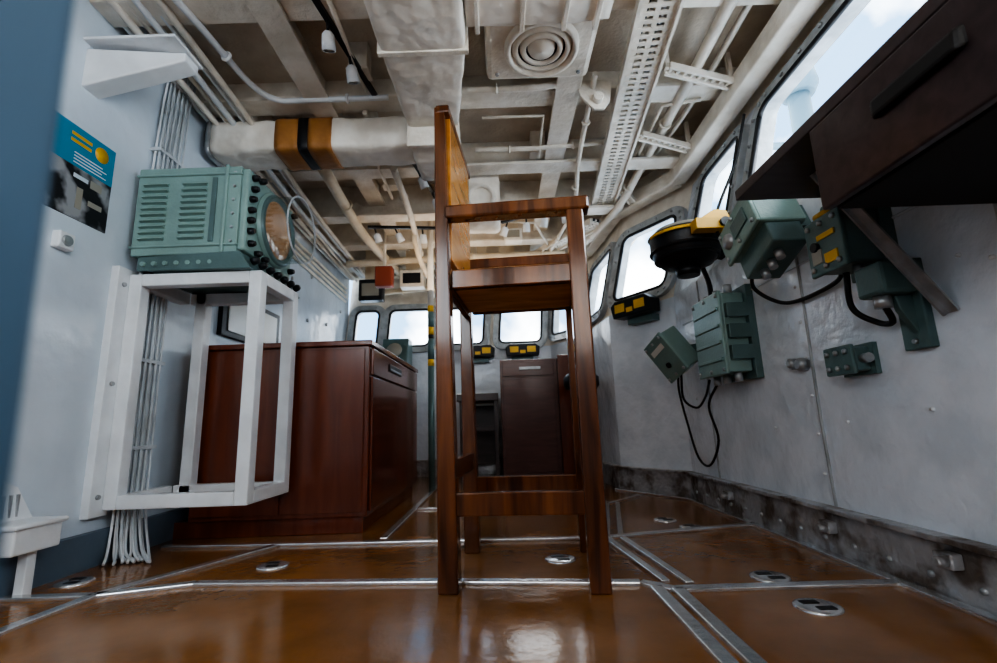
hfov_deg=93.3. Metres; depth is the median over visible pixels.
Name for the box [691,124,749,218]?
window
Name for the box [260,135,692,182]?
ceiling beam
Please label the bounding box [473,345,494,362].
box
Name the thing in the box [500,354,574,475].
base cabinet
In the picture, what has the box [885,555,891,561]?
bolt
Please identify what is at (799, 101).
mast
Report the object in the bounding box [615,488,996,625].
trim
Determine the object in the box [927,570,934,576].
bolt
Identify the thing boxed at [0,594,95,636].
trim
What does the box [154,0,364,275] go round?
cable
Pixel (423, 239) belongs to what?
spotlight
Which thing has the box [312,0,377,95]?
track
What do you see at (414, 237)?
pipe
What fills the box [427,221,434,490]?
striped pole
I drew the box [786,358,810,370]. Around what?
valve
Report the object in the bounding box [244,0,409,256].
trim
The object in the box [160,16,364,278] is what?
cable
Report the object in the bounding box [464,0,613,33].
duct
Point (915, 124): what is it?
desk
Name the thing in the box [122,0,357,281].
cable
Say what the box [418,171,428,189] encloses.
spotlight
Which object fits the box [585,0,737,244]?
pipe
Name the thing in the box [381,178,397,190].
box
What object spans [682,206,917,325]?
trim
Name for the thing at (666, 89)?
ceiling beam
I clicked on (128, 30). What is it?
cable
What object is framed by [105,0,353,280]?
cable
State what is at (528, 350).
box
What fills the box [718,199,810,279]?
box
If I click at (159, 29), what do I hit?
cable
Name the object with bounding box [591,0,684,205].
cable tray
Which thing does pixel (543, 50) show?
air vent
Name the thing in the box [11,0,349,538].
wall
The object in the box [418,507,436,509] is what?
trim
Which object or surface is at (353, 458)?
base cabinet
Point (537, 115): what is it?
conduit
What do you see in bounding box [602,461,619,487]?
baseboard
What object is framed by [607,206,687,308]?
window
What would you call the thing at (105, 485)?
stand
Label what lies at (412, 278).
indicator
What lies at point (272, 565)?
socket
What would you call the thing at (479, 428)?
shelf
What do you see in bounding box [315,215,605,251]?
ceiling beam
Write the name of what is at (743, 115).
cable
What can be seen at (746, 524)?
trim
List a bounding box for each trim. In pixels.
[0,578,904,602]
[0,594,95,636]
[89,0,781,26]
[94,544,276,593]
[161,522,751,548]
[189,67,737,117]
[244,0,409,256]
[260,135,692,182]
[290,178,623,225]
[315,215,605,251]
[340,245,589,271]
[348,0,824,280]
[380,485,436,539]
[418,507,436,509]
[529,76,582,250]
[605,500,609,535]
[608,537,669,583]
[609,494,639,504]
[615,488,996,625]
[615,502,622,533]
[620,536,693,584]
[650,585,738,662]
[672,587,767,662]
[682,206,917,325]
[696,281,720,477]
[795,256,837,506]
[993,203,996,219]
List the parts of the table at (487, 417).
leg, panel, leg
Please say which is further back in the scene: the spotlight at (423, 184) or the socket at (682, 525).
the spotlight at (423, 184)
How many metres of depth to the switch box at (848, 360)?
1.36 m
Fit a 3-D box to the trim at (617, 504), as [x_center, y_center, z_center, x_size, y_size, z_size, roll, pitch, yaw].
[0.566,0.870,2.215,0.024,0.012,0.769,-5,-11,13]
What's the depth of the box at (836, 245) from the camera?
1.28 m
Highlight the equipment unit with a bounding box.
[128,164,315,298]
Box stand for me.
[79,265,297,519]
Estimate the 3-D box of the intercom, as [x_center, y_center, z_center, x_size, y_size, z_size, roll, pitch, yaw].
[-1.181,-0.572,4.397,0.220,0.600,0.108,-2,-11,0]
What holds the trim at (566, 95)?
attached to the wall at (487, 375)
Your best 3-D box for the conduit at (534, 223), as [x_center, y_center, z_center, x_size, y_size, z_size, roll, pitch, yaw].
[0.268,-0.794,3.707,0.204,0.025,0.681,-12,-15,41]
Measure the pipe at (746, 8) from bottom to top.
0.055 m
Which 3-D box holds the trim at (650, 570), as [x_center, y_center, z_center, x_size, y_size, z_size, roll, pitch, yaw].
[0.441,0.745,1.558,0.026,0.012,0.512,-1,-11,-5]
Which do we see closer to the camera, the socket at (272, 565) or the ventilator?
the socket at (272, 565)
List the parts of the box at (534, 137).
lid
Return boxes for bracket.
[81,34,202,98]
[619,179,635,204]
[638,122,690,152]
[664,52,734,90]
[720,490,733,499]
[815,519,837,533]
[931,549,964,570]
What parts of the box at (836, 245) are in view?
label plate, lever, label plate, lid, label plate, plate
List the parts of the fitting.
wall plate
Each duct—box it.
[204,110,415,170]
[364,0,468,180]
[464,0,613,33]
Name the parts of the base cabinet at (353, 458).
panel, panel, door, drawer, drawer handle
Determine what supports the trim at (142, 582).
on the floor
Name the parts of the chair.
leg, rail, backrest, seat rail, leg, seat, seat rail, armrest, seat rail, armrest, leg, leg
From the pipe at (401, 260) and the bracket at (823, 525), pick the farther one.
the pipe at (401, 260)
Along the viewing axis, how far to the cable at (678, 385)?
2.37 m
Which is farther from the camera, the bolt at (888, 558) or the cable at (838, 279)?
the cable at (838, 279)
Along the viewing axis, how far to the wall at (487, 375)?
4.51 m
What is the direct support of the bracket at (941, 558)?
attached to the wall at (898, 459)
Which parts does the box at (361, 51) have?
lid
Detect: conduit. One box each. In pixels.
[326,0,367,91]
[377,166,393,199]
[482,114,543,157]
[500,221,548,245]
[637,98,700,156]
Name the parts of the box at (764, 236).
plate, lid, mount arm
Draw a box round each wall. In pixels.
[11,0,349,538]
[346,278,550,459]
[551,254,593,357]
[592,218,623,465]
[609,169,692,470]
[673,0,996,545]
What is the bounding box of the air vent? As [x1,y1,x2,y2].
[484,20,599,79]
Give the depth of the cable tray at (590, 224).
3.82 m
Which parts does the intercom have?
panel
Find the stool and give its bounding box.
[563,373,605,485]
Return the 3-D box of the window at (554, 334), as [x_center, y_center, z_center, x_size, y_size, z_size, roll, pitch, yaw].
[0.659,-0.223,4.502,0.239,0.620,0.572,4,-13,-30]
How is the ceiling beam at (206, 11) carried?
attached to the wall at (898, 459)
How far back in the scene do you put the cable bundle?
1.96 m
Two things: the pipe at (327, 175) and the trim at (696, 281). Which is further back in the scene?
the pipe at (327, 175)
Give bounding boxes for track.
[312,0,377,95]
[368,225,434,229]
[412,164,434,195]
[501,219,518,223]
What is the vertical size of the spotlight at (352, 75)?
0.109 m
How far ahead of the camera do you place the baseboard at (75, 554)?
1.62 m
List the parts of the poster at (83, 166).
heading panel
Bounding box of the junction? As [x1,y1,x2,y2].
[504,220,521,243]
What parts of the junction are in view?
panel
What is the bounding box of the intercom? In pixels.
[358,250,384,302]
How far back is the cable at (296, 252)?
3.94 m
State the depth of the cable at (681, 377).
2.50 m
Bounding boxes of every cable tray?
[534,218,601,250]
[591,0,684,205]
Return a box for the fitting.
[854,258,939,350]
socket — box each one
[50,230,74,251]
[52,576,95,587]
[256,561,288,570]
[545,554,575,563]
[653,517,676,522]
[679,524,702,527]
[749,570,790,581]
[792,598,844,616]
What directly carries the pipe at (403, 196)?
attached to the wall at (487, 375)
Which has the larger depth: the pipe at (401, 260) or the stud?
the pipe at (401, 260)
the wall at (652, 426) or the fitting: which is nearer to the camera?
the fitting
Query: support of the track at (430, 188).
attached to the ceiling beam at (514, 162)
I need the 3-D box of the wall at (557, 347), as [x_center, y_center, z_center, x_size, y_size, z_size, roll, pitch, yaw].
[0.705,0.181,4.465,0.265,2.220,0.603,4,-13,-29]
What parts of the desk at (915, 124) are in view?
drawer, drawer handle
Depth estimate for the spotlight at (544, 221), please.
3.35 m
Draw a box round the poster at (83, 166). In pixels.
[48,114,115,232]
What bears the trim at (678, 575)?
on the floor
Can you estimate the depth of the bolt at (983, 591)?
1.04 m
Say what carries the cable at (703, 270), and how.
attached to the wall at (898, 459)
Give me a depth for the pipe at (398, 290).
4.50 m
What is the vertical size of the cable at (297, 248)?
0.083 m
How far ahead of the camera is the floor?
1.18 m
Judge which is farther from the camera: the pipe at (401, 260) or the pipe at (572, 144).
the pipe at (401, 260)
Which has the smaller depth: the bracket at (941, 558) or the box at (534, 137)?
the bracket at (941, 558)
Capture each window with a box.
[347,305,385,345]
[381,303,435,352]
[453,304,490,350]
[493,311,547,349]
[548,274,588,340]
[588,242,615,325]
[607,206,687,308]
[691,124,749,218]
[742,0,870,183]
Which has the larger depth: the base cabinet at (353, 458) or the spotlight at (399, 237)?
the spotlight at (399, 237)
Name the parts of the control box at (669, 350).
rating plate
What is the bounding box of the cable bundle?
[102,78,195,565]
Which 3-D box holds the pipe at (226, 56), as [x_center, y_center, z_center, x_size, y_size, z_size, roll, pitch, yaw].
[-1.046,-1.188,2.057,0.433,0.065,1.074,-12,-15,40]
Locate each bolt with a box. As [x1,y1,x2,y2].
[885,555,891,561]
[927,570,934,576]
[979,587,988,595]
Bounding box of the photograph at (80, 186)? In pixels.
[48,154,110,232]
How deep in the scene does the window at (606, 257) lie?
3.81 m
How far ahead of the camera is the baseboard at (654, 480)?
2.87 m
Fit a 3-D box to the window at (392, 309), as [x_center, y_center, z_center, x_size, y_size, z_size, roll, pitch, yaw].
[-0.872,-0.032,4.656,0.546,0.510,0.207,-2,-11,0]
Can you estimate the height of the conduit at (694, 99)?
0.029 m
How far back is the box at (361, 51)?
2.16 m
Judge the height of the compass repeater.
0.240 m
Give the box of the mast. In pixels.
[773,67,818,149]
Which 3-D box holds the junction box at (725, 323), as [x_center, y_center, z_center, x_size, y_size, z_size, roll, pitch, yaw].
[1.006,0.023,2.106,0.155,0.420,0.305,-2,-11,0]
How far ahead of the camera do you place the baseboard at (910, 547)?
1.34 m
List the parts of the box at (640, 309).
marking plate, marking plate, marking plate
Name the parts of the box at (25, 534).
vent plate, leg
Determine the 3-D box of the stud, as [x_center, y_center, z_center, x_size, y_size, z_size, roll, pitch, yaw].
[1.073,-0.162,1.023,0.009,0.012,0.012,-2,-11,0]
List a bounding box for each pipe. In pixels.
[172,0,388,103]
[318,169,401,277]
[346,250,564,267]
[385,286,435,294]
[390,166,425,265]
[412,233,434,297]
[461,81,558,94]
[475,140,602,152]
[549,71,597,250]
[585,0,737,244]
[643,5,751,172]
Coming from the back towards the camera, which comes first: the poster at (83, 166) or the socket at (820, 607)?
the poster at (83, 166)
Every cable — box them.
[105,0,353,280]
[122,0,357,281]
[123,27,347,278]
[131,0,362,278]
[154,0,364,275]
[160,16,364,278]
[292,255,346,302]
[294,250,346,297]
[295,238,346,289]
[295,244,346,293]
[677,378,719,466]
[680,375,710,408]
[701,268,712,295]
[716,114,745,236]
[750,275,842,304]
[843,272,896,326]
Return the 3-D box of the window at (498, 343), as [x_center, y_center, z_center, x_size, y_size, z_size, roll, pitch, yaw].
[0.220,-0.070,4.656,0.563,0.510,0.207,-2,-11,0]
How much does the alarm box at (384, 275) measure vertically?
0.620 m
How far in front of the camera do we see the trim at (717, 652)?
1.00 m
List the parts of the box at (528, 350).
marking plate, marking plate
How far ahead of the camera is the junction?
3.67 m
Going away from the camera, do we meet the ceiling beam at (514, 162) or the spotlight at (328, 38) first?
the spotlight at (328, 38)
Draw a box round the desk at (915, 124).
[735,0,996,315]
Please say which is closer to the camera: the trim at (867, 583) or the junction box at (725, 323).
the trim at (867, 583)
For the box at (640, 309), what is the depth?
2.97 m
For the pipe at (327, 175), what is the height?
0.154 m
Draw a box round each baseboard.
[0,508,188,596]
[417,457,502,476]
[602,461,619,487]
[616,466,690,497]
[686,471,996,614]
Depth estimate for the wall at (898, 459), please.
1.37 m
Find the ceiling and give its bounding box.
[144,4,778,247]
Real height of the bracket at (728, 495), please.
0.036 m
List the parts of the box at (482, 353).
marking plate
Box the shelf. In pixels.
[477,426,494,430]
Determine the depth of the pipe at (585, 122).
2.73 m
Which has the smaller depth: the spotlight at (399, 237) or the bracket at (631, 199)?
the bracket at (631, 199)
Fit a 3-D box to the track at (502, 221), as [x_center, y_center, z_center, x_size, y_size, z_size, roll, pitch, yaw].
[0.245,-0.848,3.401,0.515,0.018,0.022,-8,-13,28]
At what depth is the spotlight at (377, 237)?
3.52 m
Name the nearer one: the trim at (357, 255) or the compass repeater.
the compass repeater
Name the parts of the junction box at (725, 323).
lid, plate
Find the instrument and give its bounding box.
[382,338,411,365]
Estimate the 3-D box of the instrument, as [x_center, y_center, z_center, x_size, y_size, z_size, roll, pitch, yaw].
[-0.942,0.253,4.379,0.240,0.360,0.322,-2,-11,0]
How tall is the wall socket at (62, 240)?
0.060 m
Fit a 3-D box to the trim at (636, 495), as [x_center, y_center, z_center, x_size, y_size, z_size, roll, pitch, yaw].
[0.714,0.958,2.686,0.024,0.012,0.347,-13,-15,43]
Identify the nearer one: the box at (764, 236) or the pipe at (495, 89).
the box at (764, 236)
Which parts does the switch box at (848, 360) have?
lid, plate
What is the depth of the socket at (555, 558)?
1.55 m
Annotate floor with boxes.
[0,474,996,662]
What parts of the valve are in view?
plate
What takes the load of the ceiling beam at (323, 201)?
attached to the wall at (652, 426)
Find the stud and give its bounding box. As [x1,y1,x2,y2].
[988,254,995,258]
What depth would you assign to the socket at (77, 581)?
1.49 m
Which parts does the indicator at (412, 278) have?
panel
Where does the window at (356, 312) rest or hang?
in the wall at (487, 375)
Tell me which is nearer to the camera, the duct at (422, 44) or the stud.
the stud
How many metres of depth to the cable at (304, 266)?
3.92 m
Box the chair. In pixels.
[434,105,612,594]
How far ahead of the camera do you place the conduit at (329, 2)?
1.93 m
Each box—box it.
[1,485,68,594]
[345,42,372,80]
[375,231,393,288]
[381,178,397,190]
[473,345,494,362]
[506,343,539,359]
[529,130,544,159]
[611,293,659,325]
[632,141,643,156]
[644,326,697,382]
[691,284,764,385]
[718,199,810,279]
[804,207,897,282]
[823,342,881,377]
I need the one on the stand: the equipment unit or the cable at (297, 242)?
the equipment unit
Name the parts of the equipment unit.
knob, knob, knob, knob, knob, knob, knob, knob, knob, knob, knob, panel, knob, knob, knob, knob, knob, knob, knob, knob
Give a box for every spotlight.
[321,21,335,52]
[346,56,359,84]
[374,229,382,242]
[395,229,404,242]
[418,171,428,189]
[420,229,426,243]
[500,222,507,236]
[523,219,529,231]
[540,218,547,227]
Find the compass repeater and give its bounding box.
[648,209,729,278]
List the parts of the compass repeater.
glass, mount arm, gimbal knob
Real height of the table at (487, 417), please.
0.700 m
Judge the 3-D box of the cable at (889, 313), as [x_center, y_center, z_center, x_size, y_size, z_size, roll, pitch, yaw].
[1.021,-0.095,1.286,0.072,0.172,0.135,-2,-11,0]
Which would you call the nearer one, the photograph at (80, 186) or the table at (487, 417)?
the photograph at (80, 186)
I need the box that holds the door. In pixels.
[0,0,74,559]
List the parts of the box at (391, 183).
lid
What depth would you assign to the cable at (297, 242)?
3.94 m
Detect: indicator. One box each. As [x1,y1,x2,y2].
[400,249,425,289]
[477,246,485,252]
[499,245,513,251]
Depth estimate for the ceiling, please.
2.30 m
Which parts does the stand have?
mounting plate, rail, rail, rail, rail, rail, rail, rail, rail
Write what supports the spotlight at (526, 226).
attached to the track at (502, 221)
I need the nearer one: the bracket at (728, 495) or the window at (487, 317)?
the bracket at (728, 495)
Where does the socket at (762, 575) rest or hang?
on the floor
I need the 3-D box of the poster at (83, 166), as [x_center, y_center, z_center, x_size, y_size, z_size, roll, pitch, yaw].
[-1.519,-0.581,1.648,0.008,0.340,0.390,-2,-11,0]
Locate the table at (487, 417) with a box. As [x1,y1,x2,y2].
[456,393,500,482]
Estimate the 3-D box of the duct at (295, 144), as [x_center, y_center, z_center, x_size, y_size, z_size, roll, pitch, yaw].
[-0.968,-1.072,2.531,1.060,0.354,0.234,-2,-11,0]
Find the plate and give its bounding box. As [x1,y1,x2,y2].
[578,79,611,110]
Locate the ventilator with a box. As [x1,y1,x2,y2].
[468,175,499,233]
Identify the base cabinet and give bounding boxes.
[173,340,417,538]
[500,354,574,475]
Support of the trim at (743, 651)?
on the floor
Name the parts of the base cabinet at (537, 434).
drawer, drawer handle, door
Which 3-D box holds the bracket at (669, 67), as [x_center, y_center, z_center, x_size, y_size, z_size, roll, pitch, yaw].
[0.941,-1.266,2.220,0.364,0.205,0.056,1,-11,-13]
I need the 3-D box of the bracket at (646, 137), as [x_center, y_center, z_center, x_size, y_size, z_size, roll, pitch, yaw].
[0.955,-1.158,2.718,0.351,0.205,0.056,2,-12,-18]
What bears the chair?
on the floor
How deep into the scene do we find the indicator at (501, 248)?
4.38 m
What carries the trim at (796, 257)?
attached to the wall at (898, 459)
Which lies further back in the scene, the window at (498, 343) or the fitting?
the window at (498, 343)
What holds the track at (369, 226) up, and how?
attached to the pipe at (403, 196)
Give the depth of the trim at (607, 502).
2.22 m
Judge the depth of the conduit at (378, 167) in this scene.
3.06 m
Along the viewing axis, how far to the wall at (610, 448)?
3.48 m
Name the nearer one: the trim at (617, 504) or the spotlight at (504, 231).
the trim at (617, 504)
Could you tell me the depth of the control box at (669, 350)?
2.45 m
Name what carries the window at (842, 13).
in the wall at (898, 459)

